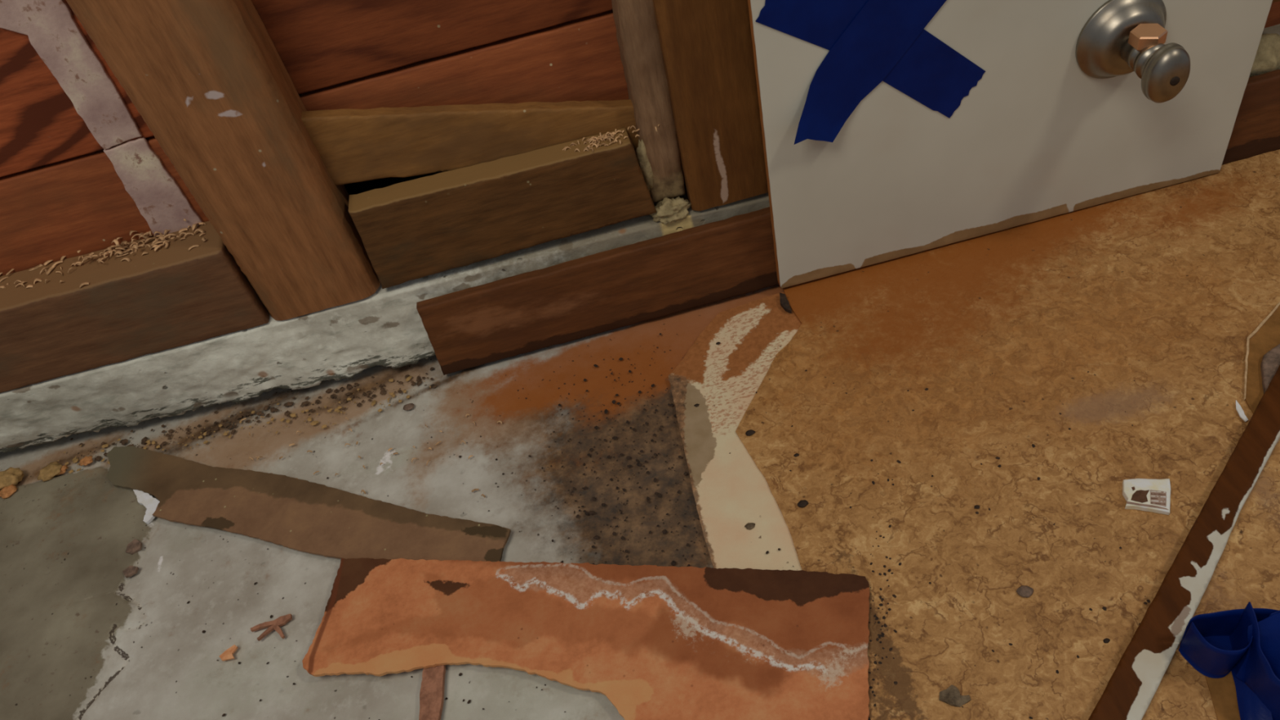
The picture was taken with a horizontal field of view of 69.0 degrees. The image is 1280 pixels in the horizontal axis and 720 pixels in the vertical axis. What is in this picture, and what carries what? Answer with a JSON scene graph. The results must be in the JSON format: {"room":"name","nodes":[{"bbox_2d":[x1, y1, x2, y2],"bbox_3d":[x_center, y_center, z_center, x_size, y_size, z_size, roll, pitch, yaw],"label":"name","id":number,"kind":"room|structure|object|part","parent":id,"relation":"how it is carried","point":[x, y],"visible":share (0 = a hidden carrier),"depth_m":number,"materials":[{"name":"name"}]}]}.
{"room":"damaged room","nodes":[
{"label":"damaged room","id":0,"kind":"room"},
{"bbox_2d":[0,284,871,719],"bbox_3d":[0.067,0.254,0.376,1.896,0.005,1.048,-15,45,0],"label":"floor","id":1,"kind":"structure","parent":0,"point":[81,639],"depth_m":0.59,"materials":[{"name":"concrete"}]},
{"bbox_2d":[0,484,17,498],"bbox_3d":[-0.449,0.093,0.661,0.013,0.006,0.012,14,52,26],"label":"lump","id":2,"kind":"object","parent":1,"relation":"on","point":[5,492],"visible":1,"depth_m":0.66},
{"bbox_2d":[0,466,24,490],"bbox_3d":[-0.455,0.086,0.667,0.024,0.011,0.020,-7,46,8],"label":"lump","id":3,"kind":"object","parent":1,"relation":"on","point":[11,476],"visible":1,"depth_m":0.66,"materials":[{"name":"stone"}]},
{"bbox_2d":[36,461,62,481],"bbox_3d":[-0.422,0.080,0.666,0.020,0.009,0.016,-15,45,0],"label":"lump","id":4,"kind":"object","parent":1,"relation":"on","point":[47,473],"visible":1,"depth_m":0.66,"materials":[{"name":"brown stone"}]},
{"bbox_2d":[58,464,68,474],"bbox_3d":[-0.415,0.079,0.666,0.010,0.004,0.008,-15,45,0],"label":"lump","id":5,"kind":"object","parent":1,"relation":"on","point":[63,469],"visible":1,"depth_m":0.67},
{"bbox_2d":[79,455,93,466],"bbox_3d":[-0.397,0.072,0.668,0.010,0.004,0.008,-15,45,0],"label":"lump","id":6,"kind":"object","parent":1,"relation":"on","point":[86,460],"visible":1,"depth_m":0.67,"materials":[{"name":"orange stone"}]},
{"bbox_2d":[122,565,138,578],"bbox_3d":[-0.323,0.134,0.591,0.009,0.002,0.007,-35,48,-19],"label":"chip","id":7,"kind":"object","parent":1,"relation":"on","point":[130,571],"visible":1,"depth_m":0.59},
{"bbox_2d":[125,538,142,554],"bbox_3d":[-0.328,0.121,0.604,0.011,0.002,0.010,17,53,28],"label":"chip","id":8,"kind":"object","parent":1,"relation":"on","point":[134,546],"visible":1,"depth_m":0.60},
{"bbox_2d":[133,488,160,524],"bbox_3d":[-0.332,0.095,0.630,0.014,0.002,0.039,-32,48,-17],"label":"flake","id":9,"kind":"object","parent":1,"relation":"on","point":[145,500],"visible":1,"depth_m":0.63,"materials":[{"name":"white paint"}]},
{"bbox_2d":[219,644,238,661],"bbox_3d":[-0.236,0.168,0.535,0.010,0.001,0.008,-15,45,0],"label":"flake","id":10,"kind":"object","parent":1,"relation":"on","point":[228,654],"visible":1,"depth_m":0.53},
{"bbox_2d":[47,369,457,473],"bbox_3d":[-0.279,0.047,0.664,0.309,0.002,0.035,-12,45,3],"label":"debris","id":11,"kind":"object","parent":1,"relation":"on","point":[74,460],"visible":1,"depth_m":0.66,"materials":[{"name":"paint"}]},
{"bbox_2d":[70,367,436,461],"bbox_3d":[-0.281,0.040,0.672,0.286,0.002,0.031,-11,45,4],"label":"debris","id":12,"kind":"object","parent":1,"relation":"on","point":[383,391],"visible":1,"depth_m":0.67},
{"bbox_2d":[250,613,292,640],"bbox_3d":[-0.214,0.157,0.540,0.024,0.002,0.014,-15,45,0],"label":"wood splinter","id":13,"kind":"object","parent":1,"relation":"on","point":[274,624],"visible":1,"depth_m":0.54,"materials":[{"name":"brown wood"}]},
{"bbox_2d":[106,445,510,562],"bbox_3d":[-0.232,0.096,0.601,0.329,0.002,0.049,7,49,21],"label":"strip","id":14,"kind":"object","parent":1,"relation":"on","point":[319,519],"visible":1,"depth_m":0.59,"materials":[{"name":"brown wood"}]},
{"bbox_2d":[240,413,502,497],"bbox_3d":[-0.192,0.063,0.625,0.206,0.003,0.069,-1,47,14],"label":"debris","id":15,"kind":"object","parent":1,"relation":"on","point":[466,415],"visible":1,"depth_m":0.62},
{"bbox_2d":[177,455,613,719],"bbox_3d":[-0.162,0.129,0.556,0.330,0.001,0.195,-4,46,11],"label":"debris","id":16,"kind":"object","parent":1,"relation":"on","point":[460,456],"visible":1,"depth_m":0.54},
{"bbox_2d":[403,403,413,410],"bbox_3d":[-0.161,0.033,0.647,0.008,0.002,0.006,-15,45,0],"label":"chip","id":17,"kind":"object","parent":1,"relation":"on","point":[410,406],"visible":1,"depth_m":0.65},
{"bbox_2d":[418,664,445,719],"bbox_3d":[-0.110,0.179,0.491,0.012,0.003,0.046,-11,45,4],"label":"wood splinter","id":18,"kind":"object","parent":1,"relation":"on","point":[433,682],"visible":1,"depth_m":0.49,"materials":[{"name":"wood"}]},
{"bbox_2d":[301,557,869,719],"bbox_3d":[-0.038,0.158,0.487,0.308,0.004,0.120,-1,47,14],"label":"sheet","id":19,"kind":"object","parent":1,"relation":"on","point":[686,642],"visible":1,"depth_m":0.49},
{"bbox_2d":[528,333,699,566],"bbox_3d":[-0.001,0.060,0.579,0.138,0.001,0.220,-15,45,0],"label":"debris","id":20,"kind":"object","parent":1,"relation":"on","point":[638,464],"visible":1,"depth_m":0.57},
{"bbox_2d":[417,68,1279,374],"bbox_3d":[0.220,-0.112,0.646,0.757,0.058,0.018,-15,45,0],"label":"baseboard","id":21,"kind":"structure","parent":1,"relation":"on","point":[725,259],"depth_m":0.64,"materials":[{"name":"brown wood"}]},
{"bbox_2d":[668,149,1279,719],"bbox_3d":[0.515,0.142,0.365,0.920,0.005,0.920,-15,45,0],"label":"floor","id":22,"kind":"structure","parent":1,"relation":"on","point":[1164,290],"depth_m":0.54,"materials":[{"name":"brown wood"}]},
{"bbox_2d":[744,522,755,529],"bbox_3d":[0.062,0.094,0.527,0.006,0.002,0.005,-15,45,0],"label":"brown pellet","id":23,"kind":"object","parent":22,"relation":"on","point":[749,526],"visible":1,"depth_m":0.53,"materials":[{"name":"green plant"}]},
{"bbox_2d":[745,429,755,435],"bbox_3d":[0.068,0.045,0.572,0.006,0.002,0.004,-15,45,0],"label":"crumb","id":24,"kind":"object","parent":22,"relation":"on","point":[750,432],"visible":1,"depth_m":0.57,"materials":[{"name":"black"}]},
{"bbox_2d":[779,293,791,313],"bbox_3d":[0.100,-0.039,0.643,0.006,0.003,0.021,-15,45,0],"label":"flake","id":25,"kind":"object","parent":22,"relation":"on","point":[784,304],"visible":1,"depth_m":0.64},
{"bbox_2d":[796,499,808,507],"bbox_3d":[0.092,0.082,0.529,0.006,0.002,0.005,-15,45,0],"label":"crumb","id":26,"kind":"object","parent":22,"relation":"on","point":[803,503],"visible":1,"depth_m":0.53,"materials":[{"name":"black stone"}]},
{"bbox_2d":[863,459,897,706],"bbox_3d":[0.123,0.121,0.484,0.022,0.001,0.188,1,47,16],"label":"debris","id":27,"kind":"object","parent":22,"relation":"on","point":[895,682],"visible":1,"depth_m":0.47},
{"bbox_2d":[938,684,970,706],"bbox_3d":[0.148,0.159,0.440,0.014,0.004,0.010,24,56,32],"label":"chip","id":28,"kind":"object","parent":22,"relation":"on","point":[952,696],"visible":1,"depth_m":0.44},
{"bbox_2d":[753,369,1155,719],"bbox_3d":[0.164,0.091,0.503,0.222,0.001,0.230,0,47,15],"label":"debris","id":29,"kind":"object","parent":22,"relation":"on","point":[926,388],"visible":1,"depth_m":0.51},
{"bbox_2d":[747,0,1272,288],"bbox_3d":[0.206,-0.262,0.479,0.319,0.497,0.007,-15,45,0],"label":"door","id":30,"kind":"structure","parent":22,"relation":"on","point":[1037,137],"depth_m":0.60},
{"bbox_2d":[794,0,946,144],"bbox_3d":[0.137,-0.183,0.529,0.118,0.114,0.011,-19,45,-4],"label":"tape","id":31,"kind":"object","parent":30,"relation":"attached to","point":[881,33],"visible":1,"depth_m":0.54,"materials":[{"name":"blue plastic"}]},
{"bbox_2d":[755,0,986,118],"bbox_3d":[0.135,-0.181,0.533,0.136,0.126,0.001,-15,45,0],"label":"tape","id":32,"kind":"object","parent":30,"relation":"attached to","point":[931,72],"visible":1,"depth_m":0.54,"materials":[{"name":"blue plastic"}]},
{"bbox_2d":[1075,0,1190,102],"bbox_3d":[0.293,-0.176,0.539,0.055,0.055,0.057,-15,45,0],"label":"door knob","id":33,"kind":"object","parent":30,"relation":"attached to","point":[1121,37],"visible":1,"depth_m":0.54,"materials":[{"name":"silver metal"}]},
{"bbox_3d":[0.297,-0.161,0.526,0.025,0.035,0.016,-15,45,0],"label":"handle","id":34,"kind":"part","parent":33,"relation":"part of","materials":[{"name":"silver metal"}]},
{"bbox_2d":[1016,585,1033,597],"bbox_3d":[0.194,0.116,0.469,0.008,0.003,0.007,-32,47,-16],"label":"chip","id":35,"kind":"object","parent":22,"relation":"on","point":[1026,591],"visible":1,"depth_m":0.47,"materials":[{"name":"grey stone"}]},
{"bbox_2d":[1103,637,1110,643],"bbox_3d":[0.223,0.134,0.445,0.003,0.001,0.002,-15,45,0],"label":"crumb","id":36,"kind":"object","parent":22,"relation":"on","point":[1106,640],"visible":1,"depth_m":0.45,"materials":[{"name":"black"}]},
{"bbox_2d":[1122,478,1170,515],"bbox_3d":[0.268,0.070,0.492,0.022,0.004,0.022,6,49,20],"label":"paper packet","id":37,"kind":"object","parent":22,"relation":"on","point":[1153,495],"visible":1,"depth_m":0.49,"materials":[{"name":"white paper"}]},
{"bbox_2d":[1130,489,1149,502],"bbox_3d":[0.263,0.071,0.490,0.008,0.001,0.009,12,51,24],"label":"print","id":38,"kind":"object","parent":37,"relation":"on","point":[1136,495],"depth_m":0.49},
{"bbox_2d":[1126,501,1168,510],"bbox_3d":[0.264,0.076,0.486,0.017,0.001,0.011,-15,45,0],"label":"print","id":39,"kind":"object","parent":37,"relation":"on","point":[1140,505],"depth_m":0.49},
{"bbox_2d":[1150,489,1166,506],"bbox_3d":[0.271,0.072,0.487,0.011,0.001,0.012,-15,45,0],"label":"print","id":40,"kind":"object","parent":37,"relation":"on","point":[1157,497],"depth_m":0.49},
{"bbox_2d":[1088,364,1279,719],"bbox_3d":[0.303,0.073,0.478,0.020,0.008,0.356,27,58,34],"label":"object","id":41,"kind":"object","parent":22,"relation":"on","point":[1135,682],"visible":1,"depth_m":0.45,"materials":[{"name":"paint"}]},
{"bbox_2d":[1204,671,1241,719],"bbox_3d":[0.294,0.148,0.413,0.079,0.001,0.072,-3,46,11],"label":"paper scrap","id":42,"kind":"object","parent":22,"relation":"on","point":[1222,690],"visible":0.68,"depth_m":0.42,"materials":[{"name":"brown paper"}]},
{"bbox_2d":[1178,601,1279,719],"bbox_3d":[0.277,0.133,0.405,0.052,0.036,0.064,-15,45,0],"label":"tape wad","id":43,"kind":"object","parent":42,"relation":"on","point":[1245,642],"visible":1,"depth_m":0.41,"materials":[{"name":"blue plastic"}]},
{"bbox_2d":[1235,400,1248,422],"bbox_3d":[0.333,0.028,0.517,0.003,0.001,0.016,-7,46,8],"label":"chip","id":44,"kind":"object","parent":22,"relation":"on","point":[1238,409],"visible":1,"depth_m":0.52,"materials":[{"name":"white paint"}]},
{"bbox_2d":[1244,302,1279,414],"bbox_3d":[0.381,-0.013,0.544,0.134,0.002,0.037,-37,49,-21],"label":"paper scrap","id":45,"kind":"object","parent":22,"relation":"on","point":[1266,336],"visible":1,"depth_m":0.54,"materials":[{"name":"brown paper"}]},
{"bbox_2d":[1261,343,1279,394],"bbox_3d":[0.367,0.000,0.533,0.068,0.004,0.017,-39,50,-22],"label":"chunk","id":46,"kind":"object","parent":45,"relation":"on","point":[1271,359],"visible":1,"depth_m":0.53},
{"bbox_2d":[0,0,1279,276],"bbox_3d":[-0.079,-0.293,0.501,1.900,0.620,0.052,-15,45,0],"label":"wall","id":47,"kind":"structure","parent":0,"point":[81,168],"depth_m":0.56,"materials":[{"name":"wood"}]},
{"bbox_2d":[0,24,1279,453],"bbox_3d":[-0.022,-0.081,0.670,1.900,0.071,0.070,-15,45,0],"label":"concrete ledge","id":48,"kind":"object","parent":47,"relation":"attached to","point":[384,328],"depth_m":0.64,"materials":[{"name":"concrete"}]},
{"bbox_2d":[0,221,270,392],"bbox_3d":[-0.446,-0.010,0.618,0.385,0.067,0.040,-15,45,0],"label":"board","id":49,"kind":"object","parent":48,"relation":"on","point":[163,299],"visible":0.94,"depth_m":0.60,"materials":[{"name":"brown wood"}]},
{"bbox_2d":[0,218,206,288],"bbox_3d":[-0.362,-0.062,0.595,0.174,0.011,0.045,-15,45,0],"label":"wood shavings","id":50,"kind":"object","parent":49,"relation":"on","point":[147,234],"visible":1,"depth_m":0.60},
{"bbox_2d":[65,0,380,319],"bbox_3d":[-0.265,-0.229,0.453,0.079,0.531,0.040,-15,45,0],"label":"stud","id":51,"kind":"object","parent":48,"relation":"on","point":[207,79],"visible":1,"depth_m":0.54,"materials":[{"name":"brown wood"}]},
{"bbox_2d":[349,128,656,288],"bbox_3d":[-0.088,-0.100,0.609,0.191,0.064,0.020,-15,45,0],"label":"board","id":52,"kind":"object","parent":48,"relation":"on","point":[422,227],"visible":0.99,"depth_m":0.60,"materials":[{"name":"brown wood"}]},
{"bbox_2d":[301,98,638,185],"bbox_3d":[-0.097,-0.142,0.588,0.213,0.092,0.010,-15,45,0],"label":"board","id":53,"kind":"object","parent":52,"relation":"on","point":[355,145],"visible":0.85,"depth_m":0.58,"materials":[{"name":"brown wood"}]},
{"bbox_2d":[564,124,659,151],"bbox_3d":[-0.017,-0.141,0.589,0.067,0.003,0.018,-15,45,0],"label":"wood shavings","id":54,"kind":"object","parent":52,"relation":"on","point":[602,138],"visible":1,"depth_m":0.59},
{"bbox_2d":[611,0,684,202],"bbox_3d":[-0.011,-0.240,0.516,0.033,0.356,0.030,-15,45,0],"label":"stud","id":55,"kind":"object","parent":48,"relation":"on","point":[640,51],"visible":0.94,"depth_m":0.57,"materials":[{"name":"brown wood"}]},
{"bbox_2d":[635,139,653,194],"bbox_3d":[0.004,-0.128,0.614,0.010,0.047,0.013,-15,45,0],"label":"lump","id":56,"kind":"object","parent":55,"relation":"on","point":[641,153],"visible":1,"depth_m":0.61,"materials":[{"name":"beige"}]},
{"bbox_2d":[650,196,691,224],"bbox_3d":[0.021,-0.101,0.632,0.032,0.019,0.020,-15,45,0],"label":"lump","id":57,"kind":"object","parent":48,"relation":"on","point":[668,211],"visible":1,"depth_m":0.63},
{"bbox_2d":[652,0,768,211],"bbox_3d":[0.010,-0.302,0.454,0.056,0.534,0.040,-15,45,0],"label":"stud","id":58,"kind":"object","parent":48,"relation":"on","point":[706,46],"visible":0.91,"depth_m":0.57,"materials":[{"name":"brown wood"}]},
{"bbox_2d":[1248,33,1279,77],"bbox_3d":[0.416,-0.205,0.644,0.056,0.037,0.035,2,48,17],"label":"lump","id":59,"kind":"object","parent":48,"relation":"on","point":[1267,59],"visible":0.33,"depth_m":0.63,"materials":[{"name":"beige"}]}
]}

